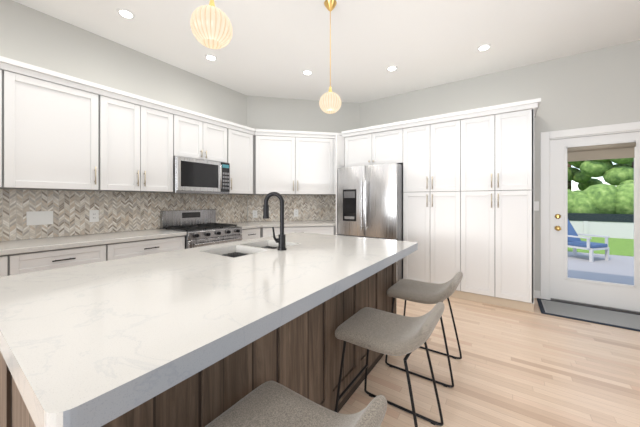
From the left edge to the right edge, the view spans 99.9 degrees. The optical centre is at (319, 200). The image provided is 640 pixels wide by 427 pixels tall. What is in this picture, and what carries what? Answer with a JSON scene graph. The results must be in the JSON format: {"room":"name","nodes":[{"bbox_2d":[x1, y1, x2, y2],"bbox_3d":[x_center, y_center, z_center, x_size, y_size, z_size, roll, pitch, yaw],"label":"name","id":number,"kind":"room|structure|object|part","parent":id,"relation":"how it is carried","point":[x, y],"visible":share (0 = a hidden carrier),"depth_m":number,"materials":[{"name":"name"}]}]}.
{"room":"kitchen","nodes":[
{"label":"kitchen","id":0,"kind":"room"},
{"bbox_2d":[0,0,246,240],"bbox_3d":[-3.179,-0.260,1.908,0.140,3.060,6.610,0,0,35],"label":"wall","id":1,"kind":"structure","parent":0,"point":[31,36],"depth_m":2.96,"materials":[{"name":"grey paint"}]},
{"bbox_2d":[0,60,19,188],"bbox_3d":[-2.846,-0.596,1.958,0.348,0.988,0.792,0,0,35],"label":"upper cabinet","id":2,"kind":"object","parent":1,"relation":"attached to","point":[9,73],"depth_m":2.16,"materials":[{"name":"grey wood"}]},
{"bbox_2d":[16,64,111,190],"bbox_3d":[-2.482,-0.596,2.486,0.348,0.988,0.746,0,0,35],"label":"upper cabinet","id":3,"kind":"object","parent":1,"relation":"attached to","point":[59,131],"depth_m":2.43,"materials":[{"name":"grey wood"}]},
{"bbox_2d":[0,189,246,240],"bbox_3d":[-2.227,0.127,3.156,0.008,0.455,3.466,0,0,35],"label":"backsplash","id":4,"kind":"structure","parent":1,"relation":"attached to","point":[125,211],"depth_m":2.91,"materials":[{"name":"beige tile"}]},
{"bbox_2d":[26,211,52,224],"bbox_3d":[-2.642,0.164,2.539,0.007,0.128,0.176,0,0,35],"label":"electrical outlet","id":5,"kind":"object","parent":4,"relation":"attached to","point":[39,217],"visible":1,"depth_m":2.53,"materials":[{"name":"white plastic"}]},
{"bbox_2d":[89,210,98,221],"bbox_3d":[-2.412,0.165,2.873,0.008,0.128,0.080,0,0,35],"label":"electrical outlet","id":6,"kind":"object","parent":4,"relation":"attached to","point":[93,215],"visible":1,"depth_m":2.87,"materials":[{"name":"white plastic"}]},
{"bbox_2d":[112,92,179,191],"bbox_3d":[-2.105,-0.596,3.033,0.348,0.988,0.846,0,0,35],"label":"upper cabinet","id":7,"kind":"object","parent":1,"relation":"attached to","point":[145,134],"depth_m":2.95,"materials":[{"name":"grey wood"}]},
{"bbox_2d":[180,112,223,162],"bbox_3d":[-1.684,-0.812,3.642,0.348,0.555,0.758,0,0,35],"label":"upper cabinet","id":8,"kind":"object","parent":1,"relation":"attached to","point":[202,138],"depth_m":3.53,"materials":[{"name":"grey wood"}]},
{"bbox_2d":[163,156,229,193],"bbox_3d":[-1.637,-0.312,3.609,0.442,0.440,0.752,0,0,35],"label":"over-the-range microwave","id":9,"kind":"object","parent":8,"relation":"attached to","point":[194,176],"visible":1,"depth_m":3.44,"materials":[{"name":"silver metal"}]},
{"bbox_2d":[224,120,255,194],"bbox_3d":[-1.281,-0.596,4.179,0.402,0.988,0.708,0,0,35],"label":"upper cabinet","id":10,"kind":"object","parent":1,"relation":"attached to","point":[239,141],"depth_m":4.06,"materials":[{"name":"grey wood"}]},
{"bbox_2d":[256,129,341,194],"bbox_3d":[-0.296,-0.596,4.711,1.413,0.988,1.548,0,0,35],"label":"upper cabinet","id":11,"kind":"object","parent":1,"relation":"attached to","point":[288,162],"depth_m":4.39,"materials":[{"name":"grey wood"}]},
{"bbox_2d":[247,96,359,220],"bbox_3d":[-0.391,-0.260,4.918,2.498,3.060,0.359,0,0,-10],"label":"wall","id":12,"kind":"structure","parent":0,"point":[271,113],"depth_m":4.74,"materials":[{"name":"grey paint"}]},
{"bbox_2d":[253,210,256,217],"bbox_3d":[-1.112,0.230,4.599,0.080,0.128,0.008,0,0,-10],"label":"outlet","id":13,"kind":"object","parent":12,"relation":"attached to","point":[254,213],"visible":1,"depth_m":4.60,"materials":[{"name":"white plastic"}]},
{"bbox_2d":[294,209,297,216],"bbox_3d":[-0.420,0.218,4.726,0.080,0.128,0.008,0,0,-10],"label":"outlet","id":14,"kind":"object","parent":12,"relation":"attached to","point":[295,212],"visible":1,"depth_m":4.72,"materials":[{"name":"white plastic"}]},
{"bbox_2d":[248,194,358,220],"bbox_3d":[-0.256,0.127,4.765,1.968,0.455,0.008,0,0,-10],"label":"backsplash","id":15,"kind":"structure","parent":12,"relation":"attached to","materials":[{"name":"beige tile"}]},
{"bbox_2d":[13,0,639,102],"bbox_3d":[0.285,-1.840,0.466,7.480,0.100,8.170,0,0,35],"label":"ceiling","id":16,"kind":"structure","parent":0,"point":[274,48],"depth_m":2.95,"materials":[{"name":"white paint"}]},
{"bbox_2d":[116,7,134,17],"bbox_3d":[-1.851,-1.783,2.567,0.150,0.012,0.150,0,0,35],"label":"recessed light","id":17,"kind":"object","parent":16,"relation":"in","point":[125,12],"visible":0.94,"depth_m":2.55,"materials":[{"name":"white paint"}]},
{"bbox_2d":[205,54,216,59],"bbox_3d":[-1.359,-1.783,3.353,0.150,0.012,0.150,0,0,35],"label":"recessed light","id":18,"kind":"object","parent":16,"relation":"in","point":[210,56],"visible":0.92,"depth_m":3.34,"materials":[{"name":"white paint"}]},
{"bbox_2d":[190,0,232,48],"bbox_3d":[-0.554,-1.296,1.379,0.203,0.986,0.203,0,0,35],"label":"pendant light","id":19,"kind":"object","parent":16,"relation":"hanging from","point":[211,25],"visible":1,"depth_m":1.32,"materials":[{"name":"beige glass"}]},
{"bbox_3d":[-0.554,-1.381,1.379,0.116,0.817,0.116,0,0,35],"label":"stem","id":20,"kind":"part","parent":19,"relation":"part of","materials":[{"name":"gold metal"}]},
{"bbox_2d":[302,69,312,74],"bbox_3d":[-0.174,-1.783,3.744,0.150,0.012,0.150,0,0,35],"label":"recessed light","id":21,"kind":"object","parent":16,"relation":"in","point":[307,71],"visible":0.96,"depth_m":3.73,"materials":[{"name":"white paint"}]},
{"bbox_2d":[319,0,340,113],"bbox_3d":[0.093,-1.296,2.439,0.203,0.986,0.203,0,0,35],"label":"pendant light","id":22,"kind":"object","parent":16,"relation":"hanging from","point":[329,101],"visible":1,"depth_m":2.39,"materials":[{"name":"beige glass"}]},
{"bbox_3d":[0.093,-1.381,2.439,0.116,0.817,0.116,0,0,35],"label":"stem","id":23,"kind":"part","parent":22,"relation":"part of","materials":[{"name":"gold metal"}]},
{"bbox_3d":[0.093,-0.889,2.439,0.203,0.173,0.203,0,0,35],"label":"lamp shade","id":24,"kind":"part","parent":22,"relation":"part of","materials":[{"name":"white glass"}]},
{"bbox_2d":[386,65,397,70],"bbox_3d":[0.972,-1.783,3.631,0.150,0.012,0.150,0,0,35],"label":"recessed light","id":25,"kind":"object","parent":16,"relation":"in","point":[392,67],"visible":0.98,"depth_m":3.62,"materials":[{"name":"white paint"}]},
{"bbox_2d":[477,43,491,50],"bbox_3d":[1.911,-1.783,3.135,0.150,0.012,0.150,0,0,35],"label":"recessed light","id":26,"kind":"object","parent":16,"relation":"in","point":[484,46],"visible":0.96,"depth_m":3.12,"materials":[{"name":"white paint"}]},
{"bbox_2d":[338,297,639,426],"bbox_3d":[0.285,1.320,0.466,7.480,0.100,8.170,0,0,35],"label":"floor","id":27,"kind":"structure","parent":0,"point":[512,367],"depth_m":1.97,"materials":[{"name":"brown wood"}]},
{"bbox_2d":[0,252,23,276],"bbox_3d":[-2.734,0.833,1.882,0.618,0.874,0.793,0,0,35],"label":"base cabinet","id":28,"kind":"object","parent":27,"relation":"on","point":[9,265],"depth_m":2.00,"materials":[{"name":"grey wood"}]},
{"bbox_2d":[24,244,119,272],"bbox_3d":[-2.377,0.833,2.400,0.618,0.874,0.722,0,0,35],"label":"base cabinet","id":29,"kind":"object","parent":27,"relation":"on","point":[27,256],"depth_m":2.26,"materials":[{"name":"grey wood"}]},
{"bbox_2d":[0,229,186,255],"bbox_3d":[-2.365,0.375,2.395,0.643,0.039,2.057,0,0,35],"label":"countertop","id":30,"kind":"structure","parent":29,"relation":"on","point":[14,247],"depth_m":2.40,"materials":[{"name":"white stone"}]},
{"bbox_2d":[120,236,184,258],"bbox_3d":[-2.018,0.833,2.920,0.618,0.874,0.800,0,0,35],"label":"base cabinet","id":31,"kind":"object","parent":27,"relation":"on","point":[134,248],"depth_m":2.78,"materials":[{"name":"grey wood"}]},
{"bbox_2d":[0,260,397,426],"bbox_3d":[-0.423,0.843,1.799,1.152,0.854,2.202,0,0,35],"label":"kitchen island","id":32,"kind":"object","parent":27,"relation":"on","point":[304,356],"depth_m":1.17,"materials":[{"name":"brown wood"}]},
{"bbox_2d":[0,248,343,426],"bbox_3d":[-0.713,0.385,1.212,1.330,0.058,0.965,0,0,35],"label":"island countertop","id":33,"kind":"structure","parent":32,"relation":"on","point":[85,345],"depth_m":0.80,"materials":[{"name":"white stone"}]},
{"bbox_2d":[216,244,275,255],"bbox_3d":[-0.508,0.518,2.063,0.414,0.232,0.694,0,0,35],"label":"sink","id":34,"kind":"object","parent":33,"relation":"in","point":[259,247],"depth_m":2.11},
{"bbox_2d":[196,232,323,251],"bbox_3d":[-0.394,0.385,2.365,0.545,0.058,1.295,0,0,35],"label":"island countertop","id":35,"kind":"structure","parent":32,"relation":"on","point":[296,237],"depth_m":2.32,"materials":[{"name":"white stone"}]},
{"bbox_2d":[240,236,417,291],"bbox_3d":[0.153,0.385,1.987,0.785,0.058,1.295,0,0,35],"label":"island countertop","id":36,"kind":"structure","parent":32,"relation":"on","point":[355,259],"depth_m":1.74,"materials":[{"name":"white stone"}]},
{"bbox_2d":[263,204,287,251],"bbox_3d":[-0.329,0.194,1.961,0.171,0.323,0.104,0,0,35],"label":"faucet","id":37,"kind":"object","parent":36,"relation":"on","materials":[{"name":"black metal"}]},
{"bbox_2d":[160,209,241,248],"bbox_3d":[-1.521,0.700,3.529,0.724,1.140,0.758,0,0,35],"label":"gas range","id":38,"kind":"object","parent":27,"relation":"on","point":[201,228],"visible":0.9,"depth_m":3.46,"materials":[{"name":"silver metal"}]},
{"bbox_2d":[242,228,255,239],"bbox_3d":[-1.250,0.833,4.034,0.618,0.874,0.372,0,0,35],"label":"base cabinet","id":39,"kind":"object","parent":27,"relation":"on","point":[247,233],"depth_m":3.83,"materials":[{"name":"grey wood"}]},
{"bbox_2d":[205,381,386,426],"bbox_3d":[-0.110,0.913,0.756,0.496,0.714,0.412,0,0,35],"label":"stool","id":40,"kind":"object","parent":27,"relation":"on","point":[271,404],"visible":1,"depth_m":0.85,"materials":[{"name":"grey fabric"}]},
{"bbox_2d":[264,224,335,236],"bbox_3d":[-0.328,0.833,4.665,1.413,0.874,1.660,0,0,35],"label":"base cabinet","id":41,"kind":"object","parent":27,"relation":"on","point":[331,230],"depth_m":4.16,"materials":[{"name":"grey wood"}]},
{"bbox_2d":[236,220,335,231],"bbox_3d":[-0.442,0.375,4.502,1.416,0.039,2.059,0,0,35],"label":"countertop","id":42,"kind":"structure","parent":41,"relation":"on","point":[299,225],"depth_m":4.17,"materials":[{"name":"white stone"}]},
{"bbox_2d":[338,163,402,282],"bbox_3d":[0.880,0.378,4.264,0.943,1.785,0.901,0,0,35],"label":"refrigerator","id":43,"kind":"object","parent":27,"relation":"on","point":[370,201],"visible":0.58,"depth_m":3.88,"materials":[{"name":"silver metal"}]},
{"bbox_2d":[335,302,444,426],"bbox_3d":[0.384,0.913,1.472,0.496,0.714,0.412,0,0,35],"label":"stool","id":44,"kind":"object","parent":27,"relation":"on","point":[380,331],"visible":0.96,"depth_m":1.41,"materials":[{"name":"grey fabric"}]},
{"bbox_3d":[0.384,0.652,1.472,0.512,0.209,0.420,0,0,35],"label":"seat","id":45,"kind":"part","parent":44,"relation":"part of","materials":[{"name":"grey fabric"}]},
{"bbox_2d":[385,272,462,387],"bbox_3d":[0.821,0.913,2.106,0.496,0.714,0.412,0,0,35],"label":"stool","id":46,"kind":"object","parent":27,"relation":"on","point":[418,291],"visible":0.92,"depth_m":2.01,"materials":[{"name":"grey fabric"}]},
{"bbox_3d":[0.822,0.652,2.106,0.512,0.209,0.420,0,0,35],"label":"seat","id":47,"kind":"part","parent":46,"relation":"part of","materials":[{"name":"grey fabric"}]},
{"bbox_2d":[400,114,467,299],"bbox_3d":[1.701,0.090,3.904,0.802,2.360,0.618,0,0,35],"label":"tall cabinet","id":48,"kind":"object","parent":27,"relation":"on","point":[433,151],"depth_m":3.62,"materials":[{"name":"grey wood"}]},
{"bbox_2d":[468,102,535,311],"bbox_3d":[2.261,0.090,3.517,0.803,2.360,0.618,0,0,35],"label":"tall cabinet","id":49,"kind":"object","parent":27,"relation":"on","point":[468,194],"depth_m":3.21,"materials":[{"name":"grey wood"}]},
{"bbox_2d":[537,298,639,331],"bbox_3d":[3.082,1.264,2.953,1.060,0.011,0.562,0,0,35],"label":"doormat","id":50,"kind":"object","parent":27,"relation":"on","point":[618,319],"visible":1,"depth_m":2.97,"materials":[{"name":"grey"}]},
{"bbox_2d":[360,40,639,313],"bbox_3d":[3.202,-0.260,3.320,5.920,3.060,0.158,0,0,35],"label":"wall","id":51,"kind":"structure","parent":0,"point":[592,93],"depth_m":3.43,"materials":[{"name":"grey paint"}]},
{"bbox_2d":[344,126,399,166],"bbox_3d":[0.974,-0.817,4.405,0.964,0.545,0.618,0,0,35],"label":"upper cabinet","id":52,"kind":"object","parent":51,"relation":"attached to","point":[381,145],"depth_m":4.13,"materials":[{"name":"grey wood"}]},
{"bbox_2d":[534,201,538,210],"bbox_3d":[2.812,0.070,3.509,0.070,0.120,0.008,0,0,35],"label":"switch plate","id":53,"kind":"object","parent":51,"relation":"attached to","point":[536,205],"visible":0.73,"depth_m":3.50,"materials":[{"name":"white plastic"}]},
{"bbox_3d":[4.165,0.195,2.656,3.300,2.150,0.158,0,0,35],"label":"door casing","id":54,"kind":"part","parent":51,"relation":"part of","materials":[{"name":"white paint"}]},
{"bbox_2d":[551,131,639,311],"bbox_3d":[3.310,0.236,3.187,0.882,2.024,0.125,0,0,35],"label":"door","id":55,"kind":"structure","parent":51,"relation":"attached to","point":[564,152],"depth_m":3.25,"materials":[{"name":"white paint"}]},
{"label":"outside","id":56,"kind":"structure","parent":0,"visible":0},
{"bbox_2d":[568,236,633,284],"bbox_3d":[15.074,1.375,19.438,26.000,0.110,39.860,0,0,35],"label":"ground","id":57,"kind":"structure","parent":56,"point":[607,271],"depth_m":5.69,"materials":[{"name":"grey concrete"}]},
{"bbox_2d":[568,220,609,261],"bbox_3d":[6.021,0.869,6.317,0.680,0.922,0.897,0,0,-17],"label":"lounge chair","id":58,"kind":"object","parent":57,"relation":"on","point":[589,244],"depth_m":6.02,"materials":[{"name":"blue fabric"}]},
{"bbox_2d":[568,213,633,238],"bbox_3d":[10.620,0.895,9.354,26.120,0.850,0.140,0,0,35],"label":"fence","id":59,"kind":"object","parent":57,"relation":"on","point":[596,220],"depth_m":9.62,"materials":[{"name":"grey"}]},
{"bbox_2d":[568,158,633,213],"bbox_3d":[15.449,-2.188,10.545,25.650,7.016,7.108,0,0,35],"label":"trees","id":60,"kind":"object","parent":57,"relation":"on","point":[591,190],"depth_m":10.52,"materials":[{"name":"green plant"}]}
]}

